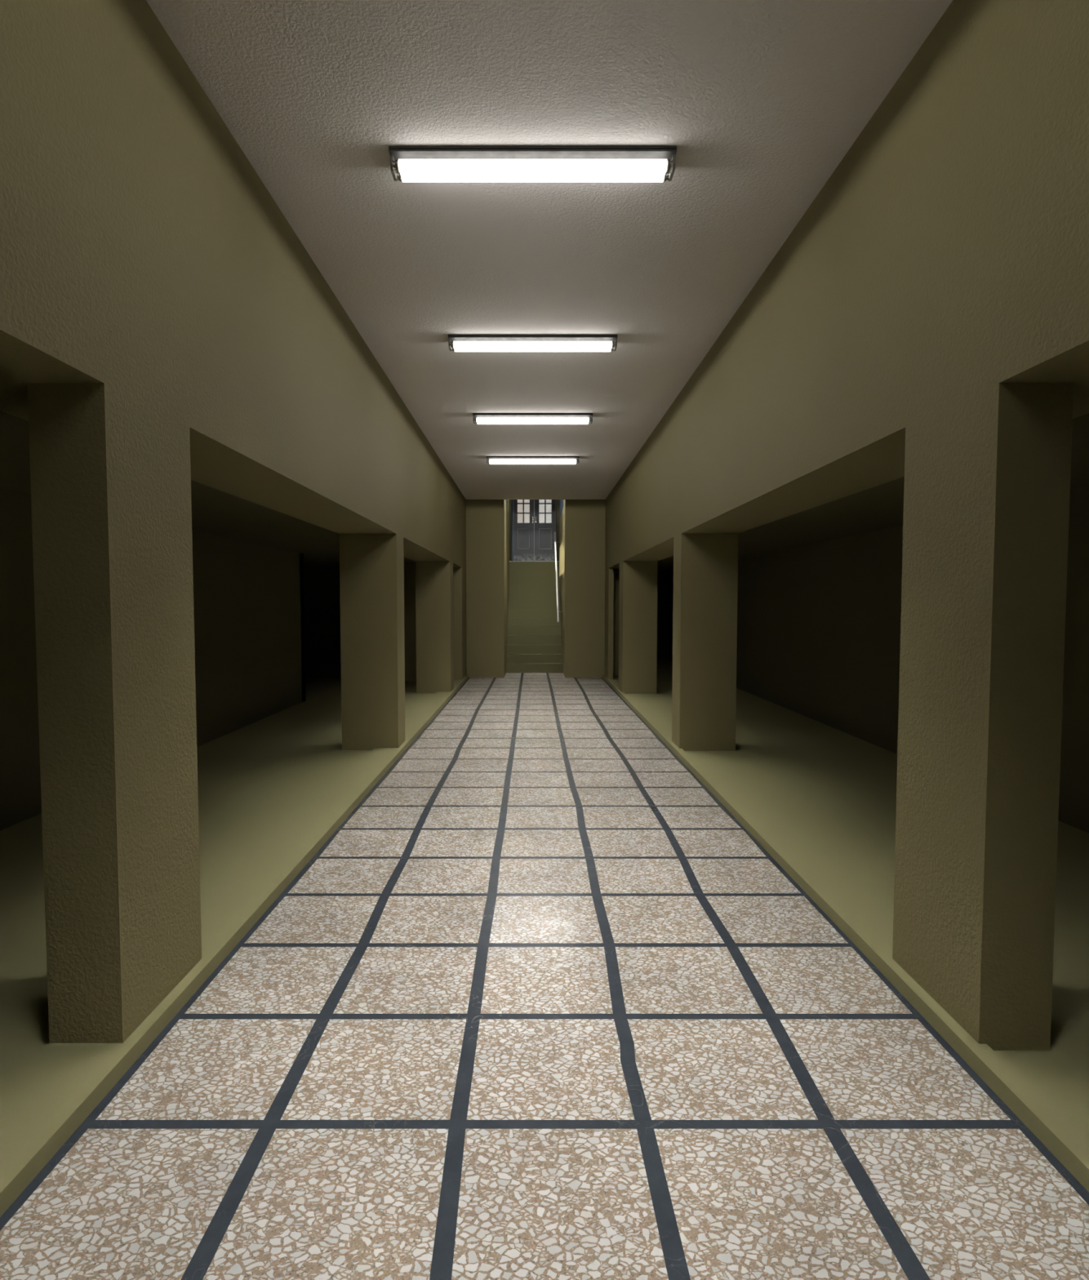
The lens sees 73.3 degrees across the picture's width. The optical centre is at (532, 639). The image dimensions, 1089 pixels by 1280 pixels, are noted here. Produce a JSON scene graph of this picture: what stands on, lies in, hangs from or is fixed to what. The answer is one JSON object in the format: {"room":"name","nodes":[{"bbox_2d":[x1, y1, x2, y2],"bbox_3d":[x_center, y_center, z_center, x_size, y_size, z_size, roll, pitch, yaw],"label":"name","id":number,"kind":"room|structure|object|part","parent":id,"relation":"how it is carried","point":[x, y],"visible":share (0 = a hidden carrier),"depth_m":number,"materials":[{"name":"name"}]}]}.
{"room":"basement corridor","nodes":[
{"label":"basement corridor","id":0,"kind":"room"},
{"bbox_2d":[0,487,305,831],"bbox_3d":[-3.025,-0.378,3.461,0.150,3.186,11.950,0,3,0],"label":"wall","id":1,"kind":"structure","parent":0,"point":[246,595],"depth_m":6.74,"materials":[{"name":"paint"}]},
{"bbox_2d":[0,410,415,566],"bbox_3d":[-4.320,-1.473,5.053,5.360,1.156,15.240,0,3,0],"label":"ceiling","id":2,"kind":"structure","parent":0,"point":[214,511],"depth_m":5.44,"materials":[{"name":"paint"}]},
{"bbox_2d":[0,675,434,1087],"bbox_3d":[-4.181,1.067,5.179,5.638,0.130,15.240,0,3,0],"label":"floor","id":3,"kind":"structure","parent":0,"point":[255,780],"depth_m":4.26,"materials":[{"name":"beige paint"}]},
{"bbox_2d":[26,382,201,1043],"bbox_3d":[-1.323,0.220,2.263,0.337,1.850,0.492,0,3,0],"label":"pillar","id":4,"kind":"structure","parent":3,"relation":"on","point":[110,471],"depth_m":2.05,"materials":[{"name":"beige paint"}]},
{"bbox_2d":[339,533,404,750],"bbox_3d":[-1.397,0.015,6.413,0.485,1.850,0.340,0,3,0],"label":"pillar","id":5,"kind":"structure","parent":3,"relation":"on","point":[372,651],"depth_m":6.25,"materials":[{"name":"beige paint"}]},
{"bbox_2d":[415,561,453,693],"bbox_3d":[-1.397,-0.185,10.464,0.485,1.850,0.380,0,3,0],"label":"pillar","id":6,"kind":"structure","parent":3,"relation":"on","point":[433,580],"depth_m":10.28,"materials":[{"name":"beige paint"}]},
{"bbox_2d":[0,0,466,568],"bbox_3d":[-1.397,-1.508,5.052,0.485,1.326,15.240,0,3,0],"label":"wall","id":7,"kind":"structure","parent":0,"point":[144,255],"depth_m":2.37,"materials":[{"name":"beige paint"}]},
{"bbox_2d":[299,552,341,702],"bbox_3d":[-5.050,-0.754,11.071,4.200,3.186,3.590,0,3,0],"label":"wall","id":8,"kind":"structure","parent":0,"point":[321,649],"depth_m":12.73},
{"bbox_2d":[404,564,466,680],"bbox_3d":[-2.053,-0.303,12.335,1.795,1.900,0.810,0,3,0],"label":"wall","id":9,"kind":"structure","parent":0,"point":[459,573],"depth_m":11.94,"materials":[{"name":"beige paint"}]},
{"bbox_2d":[504,499,511,675],"bbox_3d":[-0.570,-1.919,15.264,0.140,5.100,4.920,0,3,0],"label":"wall","id":10,"kind":"structure","parent":0,"point":[508,504],"depth_m":14.39,"materials":[{"name":"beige paint"}]},
{"bbox_2d":[513,499,533,560],"bbox_3d":[-0.212,-2.848,17.377,0.497,2.172,0.097,0,3,0],"label":"door","id":11,"kind":"structure","parent":10,"relation":"in","point":[523,533],"depth_m":17.41,"materials":[{"name":"wood"}]},
{"bbox_3d":[-0.220,-2.405,17.407,0.291,0.489,0.028,0,3,0],"label":"panel moulding","id":12,"kind":"part","parent":11,"relation":"part of","materials":[{"name":"paint"}]},
{"bbox_2d":[509,561,559,568],"bbox_3d":[0.031,-1.638,16.665,1.062,0.168,2.150,0,3,0],"label":"floor","id":13,"kind":"structure","parent":0,"point":[513,565],"depth_m":15.59,"materials":[{"name":"green paint"}]},
{"bbox_2d":[509,560,559,561],"bbox_3d":[0.031,-1.675,15.606,1.062,0.012,0.062,0,3,0],"label":"nosing","id":14,"kind":"structure","parent":13,"relation":"on","point":[509,561],"depth_m":15.57,"materials":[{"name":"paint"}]},
{"bbox_2d":[466,499,619,677],"bbox_3d":[0.048,-1.794,12.737,3.375,5.100,0.140,0,3,0],"label":"wall","id":15,"kind":"structure","parent":0,"point":[584,519],"depth_m":12.71,"materials":[{"name":"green paint"}]},
{"bbox_2d":[0,659,1088,1279],"bbox_3d":[0.966,0.984,7.057,4.168,0.150,19.000,0,3,0],"label":"floor","id":16,"kind":"structure","parent":0,"point":[540,1005],"depth_m":2.05,"materials":[{"name":"beige tile"}]},
{"bbox_2d":[0,674,468,1217],"bbox_3d":[-1.240,1.057,5.178,0.244,0.150,15.240,0,3,0],"label":"kerb","id":17,"kind":"object","parent":16,"relation":"on","point":[46,1100],"visible":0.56,"depth_m":2.24,"materials":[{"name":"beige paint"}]},
{"bbox_2d":[506,568,562,672],"bbox_3d":[0.031,-0.443,14.616,1.054,2.016,2.060,0,3,0],"label":"staircase","id":18,"kind":"structure","parent":16,"relation":"on","point":[534,637],"depth_m":14.45,"materials":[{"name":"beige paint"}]},
{"bbox_2d":[618,560,657,693],"bbox_3d":[1.495,-0.183,10.424,0.480,1.850,0.440,0,3,0],"label":"pillar","id":19,"kind":"structure","parent":16,"relation":"on","point":[637,600],"depth_m":10.21,"materials":[{"name":"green paint"}]},
{"bbox_2d":[671,533,737,751],"bbox_3d":[1.495,0.016,6.389,0.480,1.850,0.340,0,3,0],"label":"pillar","id":20,"kind":"structure","parent":16,"relation":"on","point":[705,565],"depth_m":6.22,"materials":[{"name":"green paint"}]},
{"bbox_2d":[602,674,1088,1191],"bbox_3d":[1.247,1.057,5.178,0.060,0.150,15.240,0,3,0],"label":"kerb","id":21,"kind":"object","parent":16,"relation":"on","point":[1053,1131],"visible":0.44,"depth_m":2.27,"materials":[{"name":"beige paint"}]},
{"bbox_2d":[892,382,1074,1050],"bbox_3d":[1.355,0.220,2.261,0.201,1.850,0.495,0,3,0],"label":"pillar","id":22,"kind":"structure","parent":16,"relation":"on","point":[987,486],"depth_m":2.05,"materials":[{"name":"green paint"}]},
{"bbox_2d":[146,0,952,499],"bbox_3d":[0.048,-2.125,5.021,3.375,0.150,15.240,0,3,0],"label":"ceiling","id":23,"kind":"structure","parent":0,"point":[760,102],"depth_m":3.00,"materials":[{"name":"white paint"}]},
{"bbox_2d":[388,146,676,182],"bbox_3d":[0.000,-1.908,2.947,1.134,0.080,0.132,0,3,0],"label":"ceiling light","id":24,"kind":"object","parent":23,"relation":"attached to","point":[407,163],"visible":1,"depth_m":2.90,"materials":[{"name":"plastic"}]},
{"bbox_2d":[391,160,399,172],"bbox_3d":[-0.544,-1.890,2.916,0.026,0.041,0.041,0,3,0],"label":"socket","id":25,"kind":"object","parent":24,"relation":"attached to","point":[395,163],"depth_m":2.90,"materials":[{"name":"metal"}]},
{"bbox_2d":[395,171,402,182],"bbox_3d":[-0.544,-1.892,2.982,0.026,0.041,0.041,0,3,0],"label":"socket","id":26,"kind":"object","parent":24,"relation":"attached to","point":[398,175],"depth_m":2.97,"materials":[{"name":"metal"}]},
{"bbox_3d":[0.000,-1.938,2.946,1.134,0.020,0.132,0,3,0],"label":"plate","id":27,"kind":"part","parent":24,"relation":"part of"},
{"bbox_2d":[662,170,670,182],"bbox_3d":[0.544,-1.892,2.982,0.026,0.041,0.041,0,3,0],"label":"socket","id":28,"kind":"object","parent":24,"relation":"attached to","point":[666,176],"depth_m":2.97,"materials":[{"name":"metal"}]},
{"bbox_2d":[666,160,673,172],"bbox_3d":[0.544,-1.890,2.916,0.026,0.041,0.041,0,3,0],"label":"socket","id":29,"kind":"object","parent":24,"relation":"attached to","point":[669,163],"depth_m":2.90,"materials":[{"name":"metal"}]},
{"bbox_2d":[448,334,617,351],"bbox_3d":[0.000,-2.007,4.962,1.134,0.080,0.132,0,3,0],"label":"ceiling light","id":30,"kind":"object","parent":23,"relation":"attached to","point":[456,343],"visible":1,"depth_m":4.91,"materials":[{"name":"plastic"}]},
{"bbox_2d":[449,341,453,347],"bbox_3d":[-0.544,-1.990,4.930,0.026,0.041,0.041,0,3,0],"label":"socket","id":31,"kind":"object","parent":30,"relation":"attached to","point":[451,343],"depth_m":4.91,"materials":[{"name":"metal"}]},
{"bbox_3d":[0.000,-2.037,4.960,1.134,0.020,0.132,0,3,0],"label":"plate","id":32,"kind":"part","parent":30,"relation":"part of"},
{"bbox_2d":[612,341,615,347],"bbox_3d":[0.544,-1.990,4.930,0.026,0.041,0.041,0,3,0],"label":"socket","id":33,"kind":"object","parent":30,"relation":"attached to","point":[613,342],"depth_m":4.92,"materials":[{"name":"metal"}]},
{"bbox_2d":[472,413,592,424],"bbox_3d":[0.000,-2.107,6.976,1.134,0.080,0.132,0,3,0],"label":"ceiling light","id":34,"kind":"object","parent":23,"relation":"attached to","point":[477,418],"visible":1,"depth_m":6.93,"materials":[{"name":"plastic"}]},
{"bbox_3d":[0.000,-2.136,6.974,1.134,0.020,0.132,0,3,0],"label":"plate","id":35,"kind":"part","parent":34,"relation":"part of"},
{"bbox_2d":[486,456,579,464],"bbox_3d":[0.000,-2.206,8.990,1.134,0.080,0.132,0,3,0],"label":"ceiling light","id":36,"kind":"object","parent":23,"relation":"attached to","point":[490,460],"visible":1,"depth_m":8.94,"materials":[{"name":"plastic"}]},
{"bbox_3d":[0.000,-2.236,8.988,1.134,0.020,0.132,0,3,0],"label":"plate","id":37,"kind":"part","parent":36,"relation":"part of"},
{"bbox_2d":[556,499,564,676],"bbox_3d":[0.632,-1.919,15.264,0.140,5.100,4.920,0,3,0],"label":"wall","id":38,"kind":"structure","parent":0,"point":[560,522],"depth_m":14.04,"materials":[{"name":"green paint"}]},
{"bbox_2d":[511,499,556,560],"bbox_3d":[0.031,-3.168,17.400,1.062,2.816,0.110,0,3,0],"label":"door frame","id":39,"kind":"structure","parent":38,"relation":"attached to","point":[512,500],"depth_m":17.36,"materials":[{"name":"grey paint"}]},
{"bbox_2d":[534,499,555,560],"bbox_3d":[0.286,-2.848,17.377,0.497,2.172,0.097,0,3,0],"label":"door","id":40,"kind":"structure","parent":38,"relation":"in","point":[544,544],"depth_m":17.41,"materials":[{"name":"wood"}]},
{"bbox_3d":[0.296,-2.405,17.407,0.297,0.489,0.028,0,3,0],"label":"panel moulding","id":41,"kind":"part","parent":40,"relation":"part of","materials":[{"name":"paint"}]},
{"bbox_2d":[554,532,562,622],"bbox_3d":[0.510,-1.325,14.718,0.104,1.888,2.112,0,3,0],"label":"handrail","id":42,"kind":"object","parent":38,"relation":"attached to","point":[555,542],"visible":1,"depth_m":14.52,"materials":[{"name":"white metal"}]},
{"bbox_3d":[0.475,-1.325,14.718,0.035,1.888,2.112,0,3,0],"label":"rail","id":43,"kind":"part","parent":42,"relation":"part of","materials":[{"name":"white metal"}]},
{"bbox_2d":[559,499,564,519],"bbox_3d":[0.642,-2.963,15.022,0.060,0.890,3.500,0,3,0],"label":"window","id":44,"kind":"structure","parent":38,"relation":"in","point":[561,501],"depth_m":15.99,"materials":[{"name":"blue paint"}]},
{"bbox_2d":[657,575,668,659],"bbox_3d":[1.951,-1.024,16.545,2.498,3.186,0.150,0,3,0],"label":"wall","id":45,"kind":"structure","parent":0,"point":[663,580],"depth_m":16.49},
{"bbox_2d":[604,0,1088,679],"bbox_3d":[1.495,-0.584,5.097,0.480,3.176,15.240,0,3,0],"label":"wall","id":46,"kind":"structure","parent":0,"point":[943,261],"depth_m":2.48,"materials":[{"name":"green paint"}]},
{"bbox_2d":[657,413,1088,575],"bbox_3d":[1.876,-1.566,6.931,2.348,1.156,19.000,0,3,0],"label":"ceiling","id":47,"kind":"structure","parent":0,"point":[880,507],"depth_m":5.59,"materials":[{"name":"paint"}]},
{"bbox_2d":[667,486,1088,832],"bbox_3d":[3.125,-0.552,6.981,0.150,3.186,19.000,0,3,0],"label":"wall","id":48,"kind":"structure","parent":0,"point":[819,624],"depth_m":7.01,"materials":[{"name":"paint"}]},
{"label":"outside","id":49,"kind":"structure","parent":0,"visible":0},
{"bbox_2d":[517,499,551,560],"bbox_3d":[0.000,-4.252,21.967,18.000,9.100,0.300,0,3,0],"label":"wall","id":50,"kind":"structure","parent":49,"point":[520,507],"depth_m":21.84,"materials":[{"name":"paint"}]}
]}

